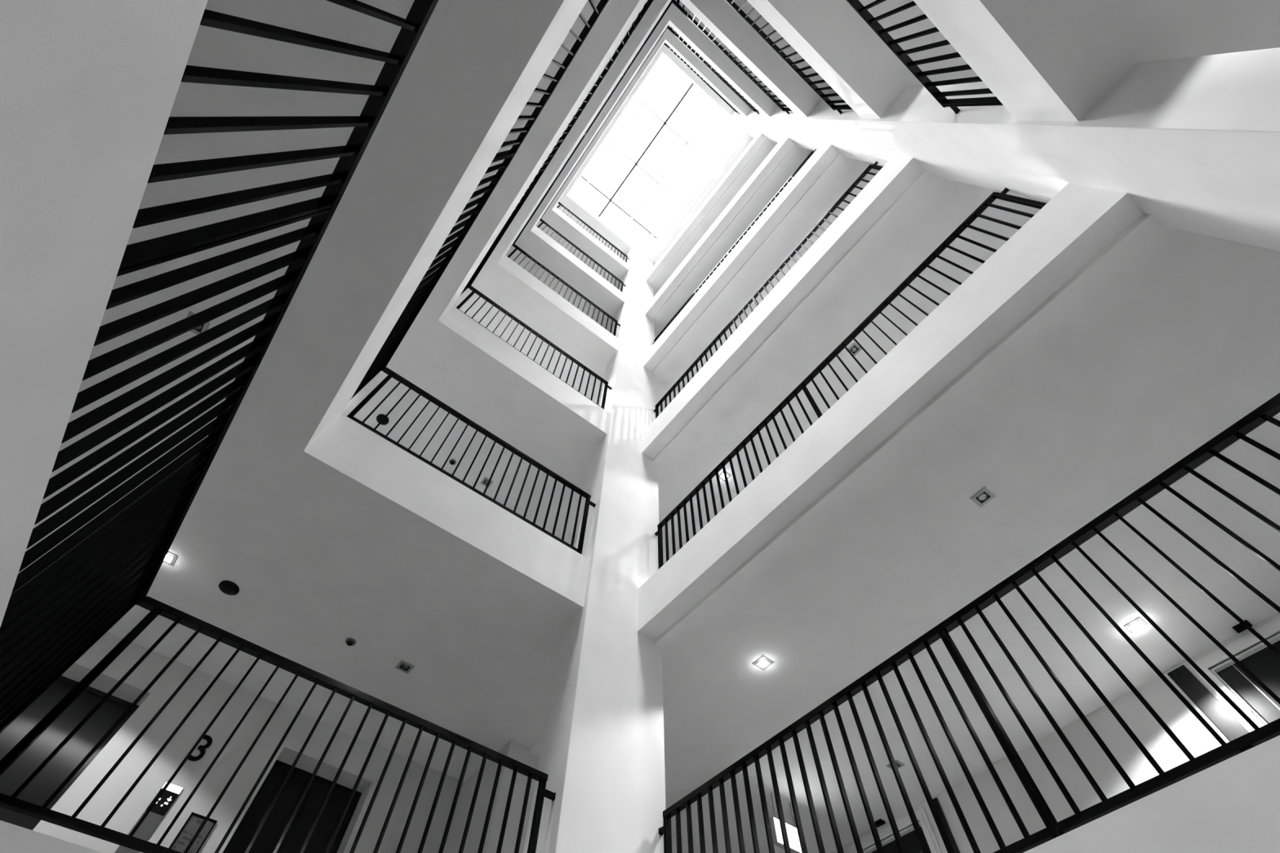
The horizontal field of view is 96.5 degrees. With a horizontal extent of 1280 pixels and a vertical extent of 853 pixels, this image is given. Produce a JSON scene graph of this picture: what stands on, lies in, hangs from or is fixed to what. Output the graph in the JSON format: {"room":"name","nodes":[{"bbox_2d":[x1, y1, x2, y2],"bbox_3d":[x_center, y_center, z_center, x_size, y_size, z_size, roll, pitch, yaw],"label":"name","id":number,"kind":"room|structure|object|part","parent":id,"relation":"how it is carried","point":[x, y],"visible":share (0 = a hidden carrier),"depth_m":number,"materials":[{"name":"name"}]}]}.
{"room":"building atrium","nodes":[
{"label":"building atrium","id":0,"kind":"room"},
{"bbox_2d":[11,592,464,852],"bbox_3d":[-2.640,4.611,5.408,9.920,2.730,0.280,35,-66,-17],"label":"wall","id":1,"kind":"structure","parent":0,"point":[116,786],"depth_m":5.54,"materials":[{"name":"paint"}]},
{"bbox_2d":[0,675,139,830],"bbox_3d":[-5.312,3.047,4.395,1.064,2.370,0.090,35,-66,-17],"label":"door","id":2,"kind":"structure","parent":1,"relation":"in","point":[37,792],"depth_m":5.03,"materials":[{"name":"metal"}]},
{"bbox_2d":[114,782,183,852],"bbox_3d":[-4.165,3.418,4.716,0.156,0.892,0.021,35,-66,-17],"label":"panel","id":3,"kind":"object","parent":1,"relation":"attached to","point":[158,811],"visible":0.76,"depth_m":4.89,"materials":[{"name":"grey"}]},
{"bbox_3d":[-4.164,3.470,4.612,0.128,0.620,0.003,35,-66,-17],"label":"button plate","id":4,"kind":"part","parent":3,"relation":"part of","materials":[{"name":"grey"}]},
{"bbox_2d":[161,782,182,794],"bbox_3d":[-4.155,3.216,5.078,0.148,0.053,0.004,35,-66,-17],"label":"light","id":5,"kind":"object","parent":3,"relation":"on","point":[172,788],"depth_m":5.07,"materials":[{"name":"white plastic"}]},
{"bbox_2d":[173,819,202,852],"bbox_3d":[-3.879,3.576,4.895,0.145,0.355,0.001,35,-66,-17],"label":"print","id":6,"kind":"object","parent":1,"relation":"attached to","point":[192,826],"depth_m":4.93,"materials":[{"name":"black"}]},
{"bbox_2d":[168,812,217,852],"bbox_3d":[-3.878,3.603,4.848,0.224,0.535,0.018,35,-66,-17],"label":"frame","id":7,"kind":"object","parent":1,"relation":"attached to","point":[194,821],"visible":0.85,"depth_m":4.96,"materials":[{"name":"black paint"}]},
{"bbox_2d":[187,734,212,761],"bbox_3d":[-4.157,3.044,5.403,0.125,0.238,0.012,35,-66,-17],"label":"number","id":8,"kind":"object","parent":1,"relation":"attached to","point":[202,748],"depth_m":5.40,"materials":[{"name":"black paint"}]},
{"bbox_2d":[222,760,361,852],"bbox_3d":[-3.451,4.314,5.054,0.985,2.370,0.125,35,-66,-17],"label":"door","id":9,"kind":"structure","parent":1,"relation":"in","point":[269,834],"depth_m":5.75,"materials":[{"name":"black wood"}]},
{"bbox_2d":[0,0,1279,852],"bbox_3d":[0.941,1.360,1.710,10.420,0.700,12.650,35,-66,-17],"label":"floor slab edge","id":10,"kind":"structure","parent":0,"point":[89,88],"depth_m":1.06,"materials":[{"name":"white paint"}]},
{"bbox_2d":[0,0,438,733],"bbox_3d":[-1.198,-0.581,1.709,0.060,1.092,5.249,35,-66,-17],"label":"railing","id":11,"kind":"object","parent":10,"relation":"on","point":[106,568],"visible":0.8,"depth_m":1.95,"materials":[{"name":"black metal"}]},
{"bbox_3d":[-2.763,1.180,2.674,0.060,1.054,0.080,35,-66,-17],"label":"post","id":12,"kind":"part","parent":11,"relation":"part of","materials":[{"name":"black metal"}]},
{"bbox_3d":[-1.188,-0.584,1.685,0.060,1.054,0.080,35,-66,-17],"label":"post","id":13,"kind":"part","parent":11,"relation":"part of","materials":[{"name":"black metal"}]},
{"bbox_3d":[-1.190,-0.832,2.169,0.050,0.042,5.249,35,-66,-17],"label":"handrail","id":14,"kind":"part","parent":11,"relation":"part of","materials":[{"name":"black metal"}]},
{"bbox_2d":[0,595,555,852],"bbox_3d":[-1.683,1.977,3.113,2.768,1.092,0.060,35,-66,-17],"label":"railing","id":15,"kind":"object","parent":10,"relation":"on","point":[156,607],"visible":1,"depth_m":3.15,"materials":[{"name":"black metal"}]},
{"bbox_3d":[-2.704,1.280,2.728,0.080,1.054,0.060,35,-66,-17],"label":"post","id":16,"kind":"part","parent":15,"relation":"part of","materials":[{"name":"black metal"}]},
{"bbox_3d":[-1.701,2.194,2.698,2.595,0.027,0.040,35,-66,-17],"label":"rail","id":17,"kind":"part","parent":15,"relation":"part of","materials":[{"name":"black metal"}]},
{"bbox_3d":[-1.708,1.703,3.562,2.686,0.042,0.050,35,-66,-17],"label":"handrail","id":18,"kind":"part","parent":15,"relation":"part of","materials":[{"name":"black metal"}]},
{"bbox_3d":[-0.675,2.684,3.459,0.080,1.054,0.060,35,-66,-17],"label":"post","id":19,"kind":"part","parent":15,"relation":"part of","materials":[{"name":"black metal"}]},
{"bbox_2d":[658,392,1279,852],"bbox_3d":[1.670,1.416,2.711,0.060,1.160,4.977,35,-66,-17],"label":"railing","id":20,"kind":"object","parent":10,"relation":"on","point":[1265,412],"visible":1,"depth_m":2.72,"materials":[{"name":"black metal"}]},
{"bbox_3d":[0.187,3.085,3.625,0.060,1.122,0.080,35,-66,-17],"label":"post","id":21,"kind":"part","parent":20,"relation":"part of","materials":[{"name":"black metal"}]},
{"bbox_3d":[1.679,1.415,2.689,0.060,1.122,0.080,35,-66,-17],"label":"post","id":22,"kind":"part","parent":20,"relation":"part of","materials":[{"name":"black metal"}]},
{"bbox_3d":[1.662,1.640,2.302,0.040,0.032,4.833,35,-66,-17],"label":"rail","id":23,"kind":"part","parent":20,"relation":"part of","materials":[{"name":"black metal"}]},
{"bbox_2d":[16,0,1279,852],"bbox_3d":[0.990,-0.221,4.607,10.420,0.700,12.650,35,-66,-17],"label":"ceiling","id":24,"kind":"structure","parent":0,"point":[1103,344],"depth_m":4.63,"materials":[{"name":"white paint"}]},
{"bbox_2d":[163,551,177,565],"bbox_3d":[-4.232,1.171,5.107,0.145,0.010,0.145,35,-66,-17],"label":"recessed light","id":25,"kind":"object","parent":24,"relation":"in","point":[170,559],"visible":0.58,"depth_m":5.11,"materials":[{"name":"grey metal"}]},
{"bbox_3d":[-4.232,1.172,5.106,0.085,0.008,0.085,35,-66,-17],"label":"bulb","id":26,"kind":"part","parent":25,"relation":"part of","materials":[{"name":"white"}]},
{"bbox_2d":[186,311,210,334],"bbox_3d":[-3.150,-0.722,4.056,0.145,0.010,0.145,35,-66,-17],"label":"recessed light","id":27,"kind":"object","parent":24,"relation":"in","point":[202,328],"visible":0.37,"depth_m":4.07,"materials":[{"name":"grey metal"}]},
{"bbox_2d":[218,580,239,595],"bbox_3d":[-3.794,1.496,5.262,0.176,0.036,0.176,35,-66,-17],"label":"ceiling speaker","id":28,"kind":"object","parent":24,"relation":"attached to","point":[227,587],"visible":1,"depth_m":5.24,"materials":[{"name":"black paint"}]},
{"bbox_2d":[345,637,355,645],"bbox_3d":[-2.835,2.116,5.582,0.100,0.040,0.100,35,-66,-17],"label":"smoke detector","id":29,"kind":"object","parent":24,"relation":"attached to","point":[349,642],"visible":1,"depth_m":5.57,"materials":[{"name":"grey plastic"}]},
{"bbox_2d":[395,660,414,674],"bbox_3d":[-2.373,2.428,5.761,0.145,0.010,0.145,35,-66,-17],"label":"recessed light","id":30,"kind":"object","parent":24,"relation":"in","point":[403,666],"visible":1,"depth_m":5.76,"materials":[{"name":"grey metal"}]},
{"bbox_3d":[-2.373,2.428,5.761,0.068,0.006,0.068,35,-66,-17],"label":"bulb","id":31,"kind":"part","parent":30,"relation":"part of","materials":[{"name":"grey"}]},
{"bbox_2d":[346,367,595,555],"bbox_3d":[-1.634,0.397,6.009,2.768,1.092,0.060,35,-66,-17],"label":"railing","id":32,"kind":"object","parent":24,"relation":"on","point":[390,373],"visible":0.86,"depth_m":6.07,"materials":[{"name":"black metal"}]},
{"bbox_3d":[-2.655,-0.300,5.624,0.080,1.054,0.060,35,-66,-17],"label":"post","id":33,"kind":"part","parent":32,"relation":"part of","materials":[{"name":"black metal"}]},
{"bbox_3d":[-1.651,0.613,5.595,2.595,0.027,0.040,35,-66,-17],"label":"rail","id":34,"kind":"part","parent":32,"relation":"part of","materials":[{"name":"black metal"}]},
{"bbox_3d":[-1.659,0.123,6.458,2.686,0.042,0.050,35,-66,-17],"label":"handrail","id":35,"kind":"part","parent":32,"relation":"part of","materials":[{"name":"black metal"}]},
{"bbox_3d":[-0.626,1.103,6.356,0.080,1.054,0.060,35,-66,-17],"label":"post","id":36,"kind":"part","parent":32,"relation":"part of","materials":[{"name":"black metal"}]},
{"bbox_2d":[350,0,608,399],"bbox_3d":[-1.149,-2.161,4.605,0.060,1.092,5.249,35,-66,-17],"label":"railing","id":37,"kind":"object","parent":24,"relation":"on","point":[427,285],"visible":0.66,"depth_m":5.07,"materials":[{"name":"black metal"}]},
{"bbox_3d":[-2.714,-0.401,5.571,0.060,1.054,0.080,35,-66,-17],"label":"post","id":38,"kind":"part","parent":37,"relation":"part of","materials":[{"name":"black metal"}]},
{"bbox_3d":[-1.138,-2.164,4.582,0.060,1.054,0.080,35,-66,-17],"label":"post","id":39,"kind":"part","parent":37,"relation":"part of","materials":[{"name":"black metal"}]},
{"bbox_2d":[752,656,773,670],"bbox_3d":[1.205,2.316,5.583,0.145,0.010,0.145,35,-66,-17],"label":"recessed light","id":40,"kind":"object","parent":24,"relation":"in","point":[762,663],"visible":1,"depth_m":5.58,"materials":[{"name":"grey metal"}]},
{"bbox_3d":[1.205,2.317,5.582,0.085,0.008,0.085,35,-66,-17],"label":"bulb","id":41,"kind":"part","parent":40,"relation":"part of","materials":[{"name":"white"}]},
{"bbox_2d":[768,792,801,852],"bbox_3d":[1.646,4.481,6.449,0.470,0.550,0.066,35,-66,-17],"label":"exit sign","id":42,"kind":"object","parent":24,"relation":"hanging from","point":[793,840],"visible":0.72,"depth_m":6.29,"materials":[{"name":"grey metal"}]},
{"bbox_3d":[1.662,4.529,6.313,0.444,0.239,0.004,35,-66,-17],"label":"lit panel","id":43,"kind":"part","parent":42,"relation":"part of","materials":[{"name":"white plastic"}]},
{"bbox_2d":[654,187,1046,568],"bbox_3d":[1.719,-0.165,5.607,0.060,1.160,4.977,35,-66,-17],"label":"railing","id":44,"kind":"object","parent":24,"relation":"on","point":[987,202],"visible":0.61,"depth_m":5.79,"materials":[{"name":"black metal"}]},
{"bbox_3d":[0.236,1.504,6.521,0.060,1.122,0.080,35,-66,-17],"label":"post","id":45,"kind":"part","parent":44,"relation":"part of","materials":[{"name":"black metal"}]},
{"bbox_3d":[1.728,-0.165,5.585,0.060,1.122,0.080,35,-66,-17],"label":"post","id":46,"kind":"part","parent":44,"relation":"part of","materials":[{"name":"black metal"}]},
{"bbox_3d":[3.204,-1.818,4.658,0.060,1.122,0.080,35,-66,-17],"label":"post","id":47,"kind":"part","parent":44,"relation":"part of","materials":[{"name":"black metal"}]},
{"bbox_2d":[875,818,885,827],"bbox_3d":[2.884,4.791,6.891,0.084,0.034,0.130,35,-66,-17],"label":"sensor","id":48,"kind":"object","parent":24,"relation":"attached to","point":[880,822],"visible":0.78,"depth_m":6.87,"materials":[{"name":"black paint"}]},
{"bbox_2d":[885,760,905,769],"bbox_3d":[2.840,3.770,6.348,0.145,0.010,0.145,35,-66,-17],"label":"recessed light","id":49,"kind":"object","parent":24,"relation":"in","point":[899,764],"visible":0.47,"depth_m":6.34,"materials":[{"name":"grey metal"}]},
{"bbox_2d":[846,0,1003,113],"bbox_3d":[1.562,-3.180,4.003,2.768,1.092,0.060,35,-66,-17],"label":"railing","id":50,"kind":"object","parent":24,"relation":"on","point":[862,11],"visible":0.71,"depth_m":4.43,"materials":[{"name":"black metal"}]},
{"bbox_3d":[1.538,-3.454,4.452,2.686,0.042,0.050,35,-66,-17],"label":"handrail","id":51,"kind":"part","parent":50,"relation":"part of","materials":[{"name":"black metal"}]},
{"bbox_3d":[2.571,-2.474,4.350,0.080,1.054,0.060,35,-66,-17],"label":"post","id":52,"kind":"part","parent":50,"relation":"part of","materials":[{"name":"black metal"}]},
{"bbox_2d":[969,486,995,507],"bbox_3d":[2.764,0.571,4.604,0.145,0.010,0.145,35,-66,-17],"label":"recessed light","id":53,"kind":"object","parent":24,"relation":"in","point":[984,495],"visible":1,"depth_m":4.60,"materials":[{"name":"grey metal"}]},
{"bbox_3d":[2.764,0.571,4.604,0.068,0.006,0.068,35,-66,-17],"label":"bulb","id":54,"kind":"part","parent":53,"relation":"part of","materials":[{"name":"grey glass"}]},
{"bbox_2d":[1124,617,1147,633],"bbox_3d":[4.571,1.833,5.263,0.145,0.010,0.145,35,-66,-17],"label":"recessed light","id":55,"kind":"object","parent":24,"relation":"in","point":[1136,624],"visible":1,"depth_m":5.26,"materials":[{"name":"grey metal"}]},
{"bbox_3d":[4.571,1.834,5.262,0.085,0.008,0.085,35,-66,-17],"label":"bulb","id":56,"kind":"part","parent":55,"relation":"part of","materials":[{"name":"white"}]},
{"bbox_2d":[1231,619,1253,633],"bbox_3d":[5.523,1.837,5.234,0.084,0.034,0.130,35,-66,-17],"label":"sensor","id":57,"kind":"object","parent":24,"relation":"attached to","point":[1239,628],"visible":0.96,"depth_m":5.23,"materials":[{"name":"black paint"}]},
{"bbox_2d":[555,44,754,266],"bbox_3d":[1.235,-8.111,19.067,10.420,0.650,12.650,35,-66,-17],"label":"ceiling","id":58,"kind":"structure","parent":0,"point":[743,139],"depth_m":18.98,"materials":[{"name":"white paint"}]},
{"bbox_2d":[568,53,741,252],"bbox_3d":[0.443,-8.892,19.168,3.823,0.250,5.573,35,-66,-17],"label":"trim","id":59,"kind":"structure","parent":58,"relation":"attached to","point":[662,54],"depth_m":19.55,"materials":[{"name":"white paint"}]},
{"bbox_2d":[576,61,736,248],"bbox_3d":[0.443,-8.868,19.125,3.323,0.072,5.073,35,-66,-17],"label":"window","id":60,"kind":"structure","parent":59,"relation":"attached to","point":[667,65],"depth_m":19.09,"materials":[{"name":"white glass"}]},
{"bbox_2d":[535,24,777,296],"bbox_3d":[1.187,-6.543,16.193,10.420,0.700,12.650,35,-66,-17],"label":"ceiling","id":61,"kind":"structure","parent":0,"point":[760,147],"depth_m":16.07,"materials":[{"name":"white paint"}]},
{"bbox_2d":[556,201,629,262],"bbox_3d":[-1.438,-5.925,17.595,2.768,1.092,0.060,35,-66,-17],"label":"railing","id":62,"kind":"object","parent":61,"relation":"on","point":[559,203],"visible":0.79,"depth_m":17.89,"materials":[{"name":"black metal"}]},
{"bbox_2d":[557,43,664,203],"bbox_3d":[-0.952,-8.483,16.191,0.060,1.092,5.249,35,-66,-17],"label":"railing","id":63,"kind":"object","parent":61,"relation":"on","point":[664,43],"visible":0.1,"depth_m":16.59,"materials":[{"name":"black metal"}]},
{"bbox_2d":[664,42,739,114],"bbox_3d":[1.758,-9.502,15.589,2.768,1.092,0.060,35,-66,-17],"label":"railing","id":64,"kind":"object","parent":61,"relation":"on","point":[665,44],"visible":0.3,"depth_m":16.00,"materials":[{"name":"black metal"}]},
{"bbox_2d":[505,0,814,338],"bbox_3d":[1.137,-4.962,13.296,10.420,0.700,12.650,35,-66,-17],"label":"ceiling","id":65,"kind":"structure","parent":0,"point":[786,157],"depth_m":13.14,"materials":[{"name":"white paint"}]},
{"bbox_2d":[537,218,626,291],"bbox_3d":[-1.487,-4.345,14.699,2.768,1.092,0.060,35,-66,-17],"label":"railing","id":66,"kind":"object","parent":65,"relation":"on","point":[541,220],"visible":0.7,"depth_m":14.98,"materials":[{"name":"black metal"}]},
{"bbox_2d":[539,25,668,220],"bbox_3d":[-1.002,-6.903,13.295,0.060,1.092,5.249,35,-66,-17],"label":"railing","id":67,"kind":"object","parent":65,"relation":"on","point":[668,25],"visible":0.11,"depth_m":13.61,"materials":[{"name":"black metal"}]},
{"bbox_2d":[667,26,759,114],"bbox_3d":[1.709,-7.921,12.693,2.768,1.092,0.060,35,-66,-17],"label":"railing","id":68,"kind":"object","parent":65,"relation":"on","point":[670,28],"visible":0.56,"depth_m":13.08,"materials":[{"name":"black metal"}]},
{"bbox_2d":[453,0,883,414],"bbox_3d":[1.088,-3.382,10.400,10.420,0.700,12.650,35,-66,-17],"label":"ceiling","id":69,"kind":"structure","parent":0,"point":[827,175],"depth_m":10.27,"materials":[{"name":"white paint"}]},
{"bbox_2d":[507,244,620,336],"bbox_3d":[-1.536,-2.764,11.802,2.768,1.092,0.060,35,-66,-17],"label":"railing","id":70,"kind":"object","parent":69,"relation":"on","point":[516,246],"visible":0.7,"depth_m":12.05,"materials":[{"name":"black metal"}]},
{"bbox_3d":[-2.557,-3.461,11.417,0.080,1.054,0.060,35,-66,-17],"label":"post","id":71,"kind":"part","parent":70,"relation":"part of","materials":[{"name":"black metal"}]},
{"bbox_3d":[-0.527,-2.058,12.149,0.080,1.054,0.060,35,-66,-17],"label":"post","id":72,"kind":"part","parent":70,"relation":"part of","materials":[{"name":"black metal"}]},
{"bbox_2d":[511,0,673,246],"bbox_3d":[-1.051,-5.322,10.398,0.060,1.092,5.249,35,-66,-17],"label":"railing","id":73,"kind":"object","parent":69,"relation":"on","point":[672,1],"visible":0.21,"depth_m":10.69,"materials":[{"name":"black metal"}]},
{"bbox_2d":[672,0,791,114],"bbox_3d":[1.660,-6.341,9.796,2.768,1.092,0.060,35,-66,-17],"label":"railing","id":74,"kind":"object","parent":69,"relation":"on","point":[686,13],"visible":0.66,"depth_m":10.15,"materials":[{"name":"black metal"}]},
{"bbox_3d":[2.669,-5.634,10.143,0.080,1.054,0.060,35,-66,-17],"label":"post","id":75,"kind":"part","parent":74,"relation":"part of","materials":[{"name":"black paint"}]},
{"bbox_2d":[652,148,816,344],"bbox_3d":[1.818,-3.326,11.400,0.060,1.160,4.977,35,-66,-17],"label":"railing","id":76,"kind":"object","parent":69,"relation":"on","point":[808,157],"visible":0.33,"depth_m":11.75,"materials":[{"name":"black metal"}]},
{"bbox_2d":[342,0,1048,564],"bbox_3d":[1.039,-1.801,7.503,10.420,0.700,12.650,35,-66,-17],"label":"ceiling","id":77,"kind":"structure","parent":0,"point":[904,212],"depth_m":7.45,"materials":[{"name":"white paint"}]},
{"bbox_2d":[376,413,389,425],"bbox_3d":[-3.678,-0.094,8.153,0.176,0.036,0.176,35,-66,-17],"label":"ceiling speaker","id":78,"kind":"object","parent":77,"relation":"attached to","point":[380,416],"visible":0.86,"depth_m":8.14,"materials":[{"name":"black paint"}]},
{"bbox_2d":[377,415,387,424],"bbox_3d":[-3.678,-0.089,8.145,0.148,0.018,0.148,35,-66,-17],"label":"grille","id":79,"kind":"object","parent":78,"relation":"attached to","point":[379,417],"depth_m":8.14,"materials":[{"name":"black metal"}]},
{"bbox_2d":[448,458,456,465],"bbox_3d":[-2.786,0.535,8.479,0.100,0.040,0.100,35,-66,-17],"label":"smoke detector","id":80,"kind":"object","parent":77,"relation":"attached to","point":[452,462],"visible":1,"depth_m":8.47,"materials":[{"name":"grey plastic"}]},
{"bbox_2d":[480,476,493,487],"bbox_3d":[-2.324,0.847,8.658,0.145,0.010,0.145,35,-66,-17],"label":"recessed light","id":81,"kind":"object","parent":77,"relation":"in","point":[485,480],"visible":0.77,"depth_m":8.65,"materials":[{"name":"grey metal"}]},
{"bbox_2d":[456,285,612,408],"bbox_3d":[-1.585,-1.184,8.906,2.768,1.092,0.060,35,-66,-17],"label":"railing","id":82,"kind":"object","parent":77,"relation":"on","point":[472,288],"visible":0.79,"depth_m":9.09,"materials":[{"name":"black metal"}]},
{"bbox_3d":[-2.606,-1.881,8.521,0.080,1.054,0.060,35,-66,-17],"label":"post","id":83,"kind":"part","parent":82,"relation":"part of","materials":[{"name":"black metal"}]},
{"bbox_3d":[-0.577,-0.477,9.252,0.080,1.054,0.060,35,-66,-17],"label":"post","id":84,"kind":"part","parent":82,"relation":"part of","materials":[{"name":"black metal"}]},
{"bbox_2d":[459,0,653,295],"bbox_3d":[-1.100,-3.742,7.502,0.060,1.092,5.249,35,-66,-17],"label":"railing","id":85,"kind":"object","parent":77,"relation":"on","point":[646,6],"visible":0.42,"depth_m":7.88,"materials":[{"name":"black metal"}]},
{"bbox_3d":[-2.665,-1.981,8.467,0.060,1.054,0.080,35,-66,-17],"label":"post","id":86,"kind":"part","parent":85,"relation":"part of","materials":[{"name":"black metal"}]},
{"bbox_3d":[-1.089,-3.744,7.478,0.060,1.054,0.080,35,-66,-17],"label":"post","id":87,"kind":"part","parent":85,"relation":"part of","materials":[{"name":"black metal"}]},
{"bbox_2d":[718,471,731,481],"bbox_3d":[1.254,0.736,8.479,0.145,0.010,0.145,35,-66,-17],"label":"recessed light","id":88,"kind":"object","parent":77,"relation":"in","point":[721,475],"visible":0.56,"depth_m":8.47,"materials":[{"name":"grey metal"}]},
{"bbox_2d":[653,161,883,418],"bbox_3d":[1.768,-1.745,8.504,0.060,1.160,4.977,35,-66,-17],"label":"railing","id":89,"kind":"object","parent":77,"relation":"on","point":[874,166],"visible":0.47,"depth_m":8.83,"materials":[{"name":"black metal"}]},
{"bbox_3d":[0.285,-0.076,9.418,0.060,1.122,0.080,35,-66,-17],"label":"post","id":90,"kind":"part","parent":89,"relation":"part of","materials":[{"name":"black metal"}]},
{"bbox_3d":[1.777,-1.746,8.482,0.060,1.122,0.080,35,-66,-17],"label":"post","id":91,"kind":"part","parent":89,"relation":"part of","materials":[{"name":"black metal"}]},
{"bbox_3d":[3.254,-3.398,7.555,0.060,1.122,0.080,35,-66,-17],"label":"post","id":92,"kind":"part","parent":89,"relation":"part of","materials":[{"name":"black metal"}]},
{"bbox_2d":[725,0,852,114],"bbox_3d":[1.611,-4.761,6.900,2.768,1.092,0.060,35,-66,-17],"label":"railing","id":93,"kind":"object","parent":77,"relation":"on","point":[793,64],"visible":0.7,"depth_m":7.31,"materials":[{"name":"black metal"}]},
{"bbox_3d":[2.620,-4.054,7.247,0.080,1.054,0.060,35,-66,-17],"label":"post","id":94,"kind":"part","parent":93,"relation":"part of","materials":[{"name":"black metal"}]},
{"bbox_2d":[848,342,862,355],"bbox_3d":[2.813,-1.010,7.501,0.145,0.010,0.145,35,-66,-17],"label":"recessed light","id":95,"kind":"object","parent":77,"relation":"in","point":[854,348],"visible":0.93,"depth_m":7.49,"materials":[{"name":"grey metal"}]},
{"bbox_3d":[2.813,-1.010,7.501,0.068,0.006,0.068,35,-66,-17],"label":"bulb","id":96,"kind":"part","parent":95,"relation":"part of","materials":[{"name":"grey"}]},
{"bbox_2d":[831,612,1279,852],"bbox_3d":[5.063,3.215,4.516,0.200,2.730,11.800,35,-66,-17],"label":"wall","id":97,"kind":"structure","parent":0,"point":[1178,717],"depth_m":5.68,"materials":[{"name":"paint"}]},
{"bbox_2d":[847,807,942,852],"bbox_3d":[2.967,5.500,5.747,0.154,2.620,1.170,35,-66,-17],"label":"door frame","id":98,"kind":"structure","parent":97,"relation":"in","point":[904,825],"depth_m":6.68,"materials":[{"name":"white"}]},
{"bbox_2d":[932,797,959,852],"bbox_3d":[3.377,4.952,5.466,0.026,2.625,0.095,35,-66,-17],"label":"panel","id":99,"kind":"object","parent":97,"relation":"attached to","point":[935,801],"visible":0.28,"depth_m":6.35,"materials":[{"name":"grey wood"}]},
{"bbox_2d":[1166,665,1248,742],"bbox_3d":[5.144,2.974,4.357,0.026,2.625,0.165,35,-66,-17],"label":"panel","id":100,"kind":"object","parent":97,"relation":"attached to","point":[1213,709],"visible":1,"depth_m":5.18,"materials":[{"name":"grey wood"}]},
{"bbox_2d":[1189,617,1279,730],"bbox_3d":[5.608,2.546,4.090,0.154,2.620,1.140,35,-66,-17],"label":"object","id":101,"kind":"structure","parent":97,"relation":"in","point":[1262,708],"depth_m":5.11,"materials":[{"name":"white"}]},
{"bbox_3d":[0.893,2.902,-1.116,10.420,0.360,12.650,35,-66,-17],"label":"floor","id":102,"kind":"structure","parent":0,"visible":0},
{"bbox_2d":[523,241,665,852],"bbox_3d":[-0.185,-0.670,10.482,0.895,23.390,0.430,35,-66,-17],"label":"column","id":103,"kind":"structure","parent":102,"relation":"on","point":[602,755],"depth_m":5.01,"materials":[{"name":"white paint"}]},
{"bbox_2d":[726,47,1279,251],"bbox_3d":[3.133,-4.384,8.400,0.895,23.390,0.411,35,-66,-17],"label":"column","id":104,"kind":"structure","parent":102,"relation":"on","point":[1194,142],"depth_m":3.22,"materials":[{"name":"white paint"}]},
{"bbox_3d":[1.053,1.107,1.885,9.920,0.012,11.800,35,-66,-17],"label":"floor","id":105,"kind":"structure","parent":0,"visible":0},
{"bbox_2d":[444,740,539,852],"bbox_3d":[-1.572,4.615,5.392,0.500,2.730,1.040,35,-66,-17],"label":"wall","id":106,"kind":"structure","parent":105,"relation":"on","point":[519,753],"depth_m":5.96,"materials":[{"name":"paint"}]}
]}

